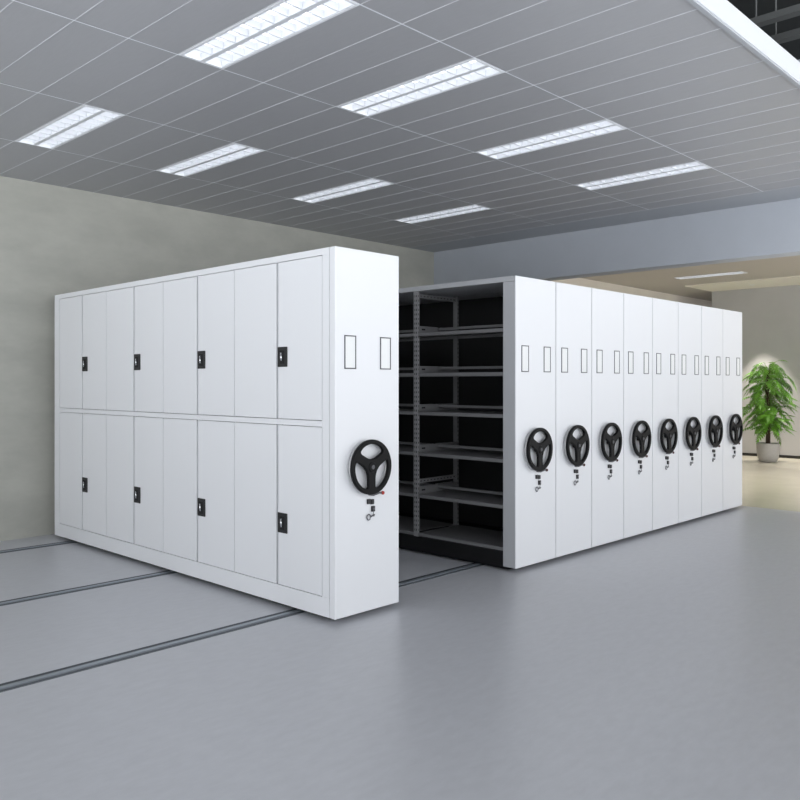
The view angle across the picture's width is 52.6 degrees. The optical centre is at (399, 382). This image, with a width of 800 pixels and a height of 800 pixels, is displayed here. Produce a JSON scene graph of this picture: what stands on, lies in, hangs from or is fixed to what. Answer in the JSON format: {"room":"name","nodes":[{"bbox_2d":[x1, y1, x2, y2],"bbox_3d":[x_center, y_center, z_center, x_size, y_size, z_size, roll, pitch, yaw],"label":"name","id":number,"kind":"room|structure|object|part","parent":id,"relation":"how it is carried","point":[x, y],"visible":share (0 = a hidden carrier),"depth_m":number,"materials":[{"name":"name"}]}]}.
{"room":"archive storage room","nodes":[
{"label":"archive storage room","id":0,"kind":"room"},
{"bbox_2d":[0,176,711,540],"bbox_3d":[0.139,-0.960,11.796,0.150,4.900,23.400,0,0,44],"label":"wall","id":1,"kind":"structure","parent":0,"point":[55,240],"depth_m":8.00,"materials":[{"name":"grey paint"}]},
{"bbox_2d":[434,59,799,284],"bbox_3d":[2.843,-2.397,10.014,6.220,2.025,0.270,0,0,44],"label":"wall","id":2,"kind":"structure","parent":1,"relation":"attached to","point":[771,229],"depth_m":9.79,"materials":[{"name":"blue paint"}]},
{"bbox_2d":[0,455,799,799],"bbox_3d":[4.113,1.540,7.987,10.860,0.100,23.400,0,0,44],"label":"floor","id":3,"kind":"structure","parent":0,"point":[663,663],"depth_m":4.07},
{"bbox_2d":[0,540,75,553],"bbox_3d":[-2.753,1.486,7.919,0.110,0.007,12.000,0,0,44],"label":"floor track","id":4,"kind":"object","parent":3,"relation":"on","point":[71,541],"visible":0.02,"depth_m":7.34,"materials":[{"name":"silver metal"}]},
{"bbox_2d":[0,570,176,605],"bbox_3d":[-1.490,1.486,6.708,0.110,0.007,12.000,0,0,44],"label":"floor track","id":5,"kind":"object","parent":3,"relation":"on","point":[92,586],"visible":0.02,"depth_m":5.85,"materials":[{"name":"silver metal"}]},
{"bbox_2d":[55,246,398,619],"bbox_3d":[-1.645,0.320,6.543,4.104,2.324,0.584,0,0,44],"label":"storage cabinet","id":6,"kind":"object","parent":3,"relation":"on","point":[232,426],"visible":1,"depth_m":5.60,"materials":[{"name":"grey metal"}]},
{"bbox_3d":[-3.050,-0.281,7.545,0.460,1.030,0.046,0,0,44],"label":"door","id":7,"kind":"part","parent":6,"relation":"part of","materials":[{"name":"white metal"}]},
{"bbox_3d":[-3.050,0.805,7.545,0.460,1.054,0.046,0,0,44],"label":"door","id":8,"kind":"part","parent":6,"relation":"part of","materials":[{"name":"white metal"}]},
{"bbox_3d":[-2.706,0.805,7.215,0.450,1.054,0.046,0,0,44],"label":"door","id":9,"kind":"part","parent":6,"relation":"part of","materials":[{"name":"white metal"}]},
{"bbox_3d":[-2.706,-0.281,7.215,0.450,1.030,0.046,0,0,44],"label":"door","id":10,"kind":"part","parent":6,"relation":"part of","materials":[{"name":"white metal"}]},
{"bbox_3d":[-2.368,-0.281,6.891,0.474,1.030,0.046,0,0,44],"label":"door","id":11,"kind":"part","parent":6,"relation":"part of","materials":[{"name":"white metal"}]},
{"bbox_3d":[-2.368,0.805,6.891,0.474,1.054,0.046,0,0,44],"label":"door","id":12,"kind":"part","parent":6,"relation":"part of","materials":[{"name":"white metal"}]},
{"bbox_3d":[-2.018,0.805,6.556,0.452,1.054,0.046,0,0,44],"label":"door","id":13,"kind":"part","parent":6,"relation":"part of","materials":[{"name":"white metal"}]},
{"bbox_3d":[-2.018,-0.281,6.556,0.452,1.030,0.046,0,0,44],"label":"door","id":14,"kind":"part","parent":6,"relation":"part of","materials":[{"name":"white metal"}]},
{"bbox_3d":[-1.677,0.805,6.229,0.476,1.054,0.046,0,0,44],"label":"door","id":15,"kind":"part","parent":6,"relation":"part of","materials":[{"name":"white metal"}]},
{"bbox_3d":[-1.677,-0.281,6.229,0.476,1.030,0.046,0,0,44],"label":"door","id":16,"kind":"part","parent":6,"relation":"part of","materials":[{"name":"white metal"}]},
{"bbox_3d":[-1.843,0.256,6.392,3.812,0.036,0.055,0,0,44],"label":"rail","id":17,"kind":"part","parent":6,"relation":"part of","materials":[{"name":"white metal"}]},
{"bbox_3d":[-1.681,-0.821,6.590,3.986,0.042,0.565,0,0,44],"label":"panel","id":18,"kind":"part","parent":6,"relation":"part of","materials":[{"name":"white metal"}]},
{"bbox_3d":[-1.681,1.396,6.590,3.986,0.120,0.565,0,0,44],"label":"panel","id":19,"kind":"part","parent":6,"relation":"part of","materials":[{"name":"white metal"}]},
{"bbox_3d":[-1.323,0.805,5.890,0.460,1.054,0.046,0,0,44],"label":"door","id":20,"kind":"part","parent":6,"relation":"part of","materials":[{"name":"white metal"}]},
{"bbox_3d":[-1.323,-0.281,5.890,0.460,1.030,0.046,0,0,44],"label":"door","id":21,"kind":"part","parent":6,"relation":"part of","materials":[{"name":"white metal"}]},
{"bbox_3d":[-0.979,-0.281,5.561,0.478,1.030,0.046,0,0,44],"label":"door","id":22,"kind":"part","parent":6,"relation":"part of","materials":[{"name":"white metal"}]},
{"bbox_3d":[-0.979,0.805,5.561,0.478,1.054,0.046,0,0,44],"label":"door","id":23,"kind":"part","parent":6,"relation":"part of","materials":[{"name":"white metal"}]},
{"bbox_3d":[-0.632,0.805,5.227,0.442,1.054,0.046,0,0,44],"label":"door","id":24,"kind":"part","parent":6,"relation":"part of","materials":[{"name":"white metal"}]},
{"bbox_3d":[-0.632,-0.281,5.227,0.442,1.030,0.046,0,0,44],"label":"door","id":25,"kind":"part","parent":6,"relation":"part of","materials":[{"name":"white metal"}]},
{"bbox_3d":[-0.222,0.307,5.191,0.050,2.298,0.565,0,0,44],"label":"panel","id":26,"kind":"part","parent":6,"relation":"part of","materials":[{"name":"white metal"}]},
{"bbox_2d":[0,563,483,692],"bbox_3d":[-0.349,1.486,5.615,0.110,0.007,12.000,0,0,44],"label":"floor track","id":27,"kind":"object","parent":3,"relation":"on","point":[22,682],"visible":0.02,"depth_m":4.60,"materials":[{"name":"silver metal"}]},
{"bbox_2d":[399,275,555,568],"bbox_3d":[-0.334,0.320,7.910,4.104,2.324,0.565,0,0,44],"label":"shelving unit","id":28,"kind":"object","parent":3,"relation":"on","point":[527,500],"visible":0.47,"depth_m":6.64,"materials":[{"name":"grey metal"}]},
{"bbox_3d":[-0.017,0.619,7.606,0.911,0.028,0.553,0,0,44],"label":"shelf","id":29,"kind":"part","parent":28,"relation":"part of","materials":[{"name":"grey metal"}]},
{"bbox_3d":[-0.017,0.984,7.606,0.911,0.028,0.553,0,0,44],"label":"shelf","id":30,"kind":"part","parent":28,"relation":"part of","materials":[{"name":"grey metal"}]},
{"bbox_3d":[0.145,0.270,7.079,0.051,2.138,0.021,0,0,44],"label":"post","id":31,"kind":"part","parent":28,"relation":"part of","materials":[{"name":"grey metal"}]},
{"bbox_3d":[-0.017,0.264,7.606,0.911,0.028,0.553,0,0,44],"label":"shelf","id":32,"kind":"part","parent":28,"relation":"part of","materials":[{"name":"grey metal"}]},
{"bbox_3d":[-0.017,1.319,7.606,0.911,0.028,0.553,0,0,44],"label":"shelf","id":33,"kind":"part","parent":28,"relation":"part of","materials":[{"name":"grey metal"}]},
{"bbox_3d":[-0.017,-0.073,7.606,0.911,0.028,0.553,0,0,44],"label":"shelf","id":34,"kind":"part","parent":28,"relation":"part of","materials":[{"name":"grey metal"}]},
{"bbox_3d":[-0.017,-0.422,7.606,0.911,0.028,0.553,0,0,44],"label":"shelf","id":35,"kind":"part","parent":28,"relation":"part of","materials":[{"name":"grey metal"}]},
{"bbox_3d":[0.331,0.861,7.273,0.025,0.035,0.515,0,0,44],"label":"cross rail","id":36,"kind":"part","parent":28,"relation":"part of","materials":[{"name":"grey metal"}]},
{"bbox_3d":[0.331,-0.762,7.273,0.025,0.035,0.515,0,0,44],"label":"cross rail","id":37,"kind":"part","parent":28,"relation":"part of","materials":[{"name":"grey metal"}]},
{"bbox_3d":[0.517,0.270,7.467,0.051,2.138,0.021,0,0,44],"label":"post","id":38,"kind":"part","parent":28,"relation":"part of","materials":[{"name":"grey metal"}]},
{"bbox_3d":[-0.361,-0.822,7.936,4.031,0.041,0.565,0,0,44],"label":"panel","id":39,"kind":"part","parent":28,"relation":"part of","materials":[{"name":"grey metal"}]},
{"bbox_3d":[0.680,1.319,6.938,0.917,0.028,0.553,0,0,44],"label":"shelf","id":40,"kind":"part","parent":28,"relation":"part of","materials":[{"name":"grey metal"}]},
{"bbox_3d":[0.680,0.984,6.938,0.917,0.028,0.553,0,0,44],"label":"shelf","id":41,"kind":"part","parent":28,"relation":"part of","materials":[{"name":"grey metal"}]},
{"bbox_3d":[0.680,0.619,6.938,0.917,0.028,0.553,0,0,44],"label":"shelf","id":42,"kind":"part","parent":28,"relation":"part of","materials":[{"name":"grey metal"}]},
{"bbox_3d":[0.680,0.264,6.938,0.917,0.028,0.553,0,0,44],"label":"shelf","id":43,"kind":"part","parent":28,"relation":"part of","materials":[{"name":"grey metal"}]},
{"bbox_3d":[0.680,-0.073,6.938,0.917,0.028,0.553,0,0,44],"label":"shelf","id":44,"kind":"part","parent":28,"relation":"part of","materials":[{"name":"grey metal"}]},
{"bbox_3d":[0.680,-0.422,6.938,0.917,0.028,0.553,0,0,44],"label":"shelf","id":45,"kind":"part","parent":28,"relation":"part of","materials":[{"name":"grey metal"}]},
{"bbox_3d":[1.054,0.328,6.580,0.113,2.253,0.565,0,0,44],"label":"corner post","id":46,"kind":"part","parent":28,"relation":"part of","materials":[{"name":"grey metal"}]},
{"bbox_3d":[1.098,0.307,6.538,0.008,2.298,0.565,0,0,44],"label":"panel","id":47,"kind":"part","parent":28,"relation":"part of","materials":[{"name":"white metal"}]},
{"bbox_2d":[399,282,590,556],"bbox_3d":[0.063,0.320,8.325,4.104,2.324,0.565,0,0,44],"label":"shelving unit","id":48,"kind":"object","parent":3,"relation":"on","point":[573,302],"visible":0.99,"depth_m":7.59,"materials":[{"name":"grey metal"}]},
{"bbox_3d":[0.037,-0.822,8.350,4.031,0.041,0.565,0,0,44],"label":"panel","id":49,"kind":"part","parent":48,"relation":"part of","materials":[{"name":"grey metal"}]},
{"bbox_3d":[0.010,0.270,8.376,3.878,2.138,0.020,0,0,44],"label":"divider panel","id":50,"kind":"part","parent":48,"relation":"part of","materials":[{"name":"black metal"}]},
{"bbox_3d":[1.496,0.307,6.952,0.008,2.298,0.565,0,0,44],"label":"panel","id":51,"kind":"part","parent":48,"relation":"part of","materials":[{"name":"white metal"}]},
{"bbox_2d":[591,288,622,546],"bbox_3d":[0.461,0.320,8.740,4.104,2.324,0.565,0,0,44],"label":"shelving unit","id":52,"kind":"object","parent":3,"relation":"on","point":[606,306],"visible":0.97,"depth_m":7.33,"materials":[{"name":"grey metal"}]},
{"bbox_2d":[623,293,651,537],"bbox_3d":[0.858,0.320,9.155,4.104,2.324,0.565,0,0,44],"label":"shelving unit","id":53,"kind":"object","parent":3,"relation":"on","point":[637,310],"visible":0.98,"depth_m":7.74,"materials":[{"name":"white metal"}]},
{"bbox_2d":[652,298,677,529],"bbox_3d":[1.256,0.320,9.569,4.104,2.324,0.565,0,0,44],"label":"shelving unit","id":54,"kind":"object","parent":3,"relation":"on","point":[664,312],"visible":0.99,"depth_m":8.18,"materials":[{"name":"white metal"}]},
{"bbox_2d":[678,302,701,522],"bbox_3d":[1.653,0.320,9.984,4.104,2.324,0.565,0,0,44],"label":"shelving unit","id":55,"kind":"object","parent":3,"relation":"on","point":[689,315],"visible":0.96,"depth_m":8.58,"materials":[{"name":"white metal"}]},
{"bbox_2d":[701,306,722,515],"bbox_3d":[2.051,0.320,10.399,4.104,2.324,0.565,0,0,44],"label":"shelving unit","id":56,"kind":"object","parent":3,"relation":"on","point":[711,318],"visible":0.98,"depth_m":8.99,"materials":[{"name":"white metal"}]},
{"bbox_2d":[723,309,742,509],"bbox_3d":[2.448,0.320,10.814,4.104,2.324,0.565,0,0,44],"label":"shelving unit","id":57,"kind":"object","parent":3,"relation":"on","point":[732,320],"visible":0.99,"depth_m":9.41,"materials":[{"name":"white metal"}]},
{"bbox_2d":[742,360,798,462],"bbox_3d":[6.893,0.528,15.230,1.086,1.924,1.104,0,0,44],"label":"potted plant","id":58,"kind":"object","parent":3,"relation":"on","point":[767,451],"visible":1,"depth_m":15.12,"materials":[{"name":"green plant"}]},
{"bbox_3d":[6.942,1.310,15.261,0.400,0.360,0.400,0,0,44],"label":"pot","id":59,"kind":"part","parent":58,"relation":"part of","materials":[{"name":"ceramic"}]},
{"bbox_2d":[0,0,799,251],"bbox_3d":[-1.673,-1.973,5.317,6.200,0.054,12.762,0,0,44],"label":"ceiling","id":60,"kind":"structure","parent":0,"point":[683,89],"depth_m":5.85,"materials":[{"name":"grey"}]},
{"bbox_2d":[15,104,124,148],"bbox_3d":[-2.549,-1.988,6.195,1.232,0.087,0.304,0,0,44],"label":"ceiling light","id":61,"kind":"object","parent":60,"relation":"attached to","point":[84,119],"visible":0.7,"depth_m":6.18,"materials":[{"name":"white plastic"}]},
{"bbox_2d":[156,143,262,176],"bbox_3d":[-1.685,-1.988,7.097,1.232,0.087,0.304,0,0,44],"label":"ceiling light","id":62,"kind":"object","parent":60,"relation":"attached to","point":[232,152],"visible":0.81,"depth_m":7.09,"materials":[{"name":"white plastic"}]},
{"bbox_2d":[179,0,358,68],"bbox_3d":[-0.759,-1.988,4.479,1.232,0.087,0.304,0,0,44],"label":"ceiling light","id":63,"kind":"object","parent":60,"relation":"attached to","point":[283,20],"visible":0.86,"depth_m":4.50,"materials":[{"name":"white plastic"}]},
{"bbox_2d":[204,2,288,45],"bbox_3d":[-0.812,-2.007,4.424,1.198,0.005,0.118,0,0,44],"label":"diffuser","id":64,"kind":"object","parent":63,"relation":"attached to","point":[283,5],"depth_m":4.47,"materials":[{"name":"white plastic"}]},
{"bbox_2d":[227,0,339,53],"bbox_3d":[-0.706,-2.007,4.534,1.198,0.005,0.118,0,0,44],"label":"diffuser","id":65,"kind":"object","parent":63,"relation":"attached to","point":[323,8],"depth_m":4.50,"materials":[{"name":"white plastic"}]},
{"bbox_2d":[291,178,394,202],"bbox_3d":[-0.603,-1.988,8.225,1.232,0.087,0.304,0,0,44],"label":"ceiling light","id":66,"kind":"object","parent":60,"relation":"attached to","point":[369,184],"visible":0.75,"depth_m":8.22,"materials":[{"name":"white plastic"}]},
{"bbox_2d":[337,57,504,116],"bbox_3d":[0.106,-1.988,5.381,1.232,0.087,0.304,0,0,44],"label":"ceiling light","id":67,"kind":"object","parent":60,"relation":"attached to","point":[473,70],"visible":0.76,"depth_m":5.37,"materials":[{"name":"white plastic"}]},
{"bbox_2d":[395,204,490,223],"bbox_3d":[0.478,-1.988,9.353,1.232,0.087,0.304,0,0,44],"label":"ceiling light","id":68,"kind":"object","parent":60,"relation":"attached to","point":[471,208],"visible":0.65,"depth_m":9.35,"materials":[{"name":"white plastic"}]},
{"bbox_2d":[476,119,625,159],"bbox_3d":[1.187,-1.988,6.509,1.232,0.087,0.304,0,0,44],"label":"ceiling light","id":69,"kind":"object","parent":60,"relation":"attached to","point":[602,127],"visible":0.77,"depth_m":6.50,"materials":[{"name":"white plastic"}]},
{"bbox_2d":[575,161,709,189],"bbox_3d":[2.268,-1.988,7.637,1.232,0.087,0.304,0,0,44],"label":"ceiling light","id":70,"kind":"object","parent":60,"relation":"attached to","point":[692,166],"visible":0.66,"depth_m":7.63,"materials":[{"name":"white plastic"}]},
{"bbox_2d":[686,0,799,88],"bbox_3d":[0.786,-2.010,3.384,0.034,0.140,12.150,0,0,44],"label":"trim","id":71,"kind":"structure","parent":60,"relation":"attached to","point":[723,13],"depth_m":4.64,"materials":[{"name":"white"}]},
{"bbox_2d":[583,255,799,300],"bbox_3d":[8.414,-1.965,12.474,10.860,0.070,10.970,0,0,44],"label":"ceiling","id":72,"kind":"structure","parent":0,"point":[663,280],"depth_m":15.03,"materials":[{"name":"grey paint"}]},
{"bbox_2d":[674,271,745,278],"bbox_3d":[5.612,-1.988,14.653,1.232,0.087,0.304,0,0,44],"label":"ceiling light","id":73,"kind":"object","parent":72,"relation":"attached to","point":[738,272],"visible":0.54,"depth_m":14.65,"materials":[{"name":"white plastic"}]},
{"bbox_2d":[712,285,799,455],"bbox_3d":[10.237,-0.960,13.718,9.950,4.900,0.150,0,0,44],"label":"wall","id":74,"kind":"structure","parent":0,"point":[770,315],"depth_m":16.28,"materials":[{"name":"grey paint"}]},
{"bbox_2d":[742,453,799,458],"bbox_3d":[10.176,1.462,13.662,9.960,0.055,0.015,0,0,44],"label":"baseboard","id":75,"kind":"structure","parent":74,"relation":"attached to","point":[744,454],"depth_m":16.11,"materials":[{"name":"black"}]},
{"bbox_2d":[728,0,799,59],"bbox_3d":[4.111,-3.460,8.093,11.010,0.100,23.550,0,0,44],"label":"ceiling","id":76,"kind":"structure","parent":0,"point":[747,7],"depth_m":7.49,"materials":[{"name":"black"}]},
{"bbox_2d":[750,0,799,26],"bbox_3d":[2.055,-2.915,5.868,4.500,0.990,0.090,0,0,44],"label":"cable tray","id":77,"kind":"object","parent":76,"relation":"hanging from","point":[792,11],"visible":0.02,"depth_m":5.39,"materials":[{"name":"grey metal"}]},
{"bbox_3d":[2.443,-2.915,5.550,0.011,0.990,0.011,0,0,-24],"label":"hanger rod","id":78,"kind":"part","parent":77,"relation":"part of","materials":[{"name":"grey metal"}]},
{"bbox_2d":[770,0,799,43],"bbox_3d":[2.317,-2.915,6.142,4.500,0.990,0.090,0,0,44],"label":"cable tray","id":79,"kind":"object","parent":76,"relation":"hanging from","point":[794,34],"visible":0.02,"depth_m":5.72,"materials":[{"name":"grey metal"}]},
{"bbox_3d":[2.705,-2.915,5.824,0.011,0.990,0.011,0,0,21],"label":"hanger rod","id":80,"kind":"part","parent":79,"relation":"part of","materials":[{"name":"grey metal"}]}
]}

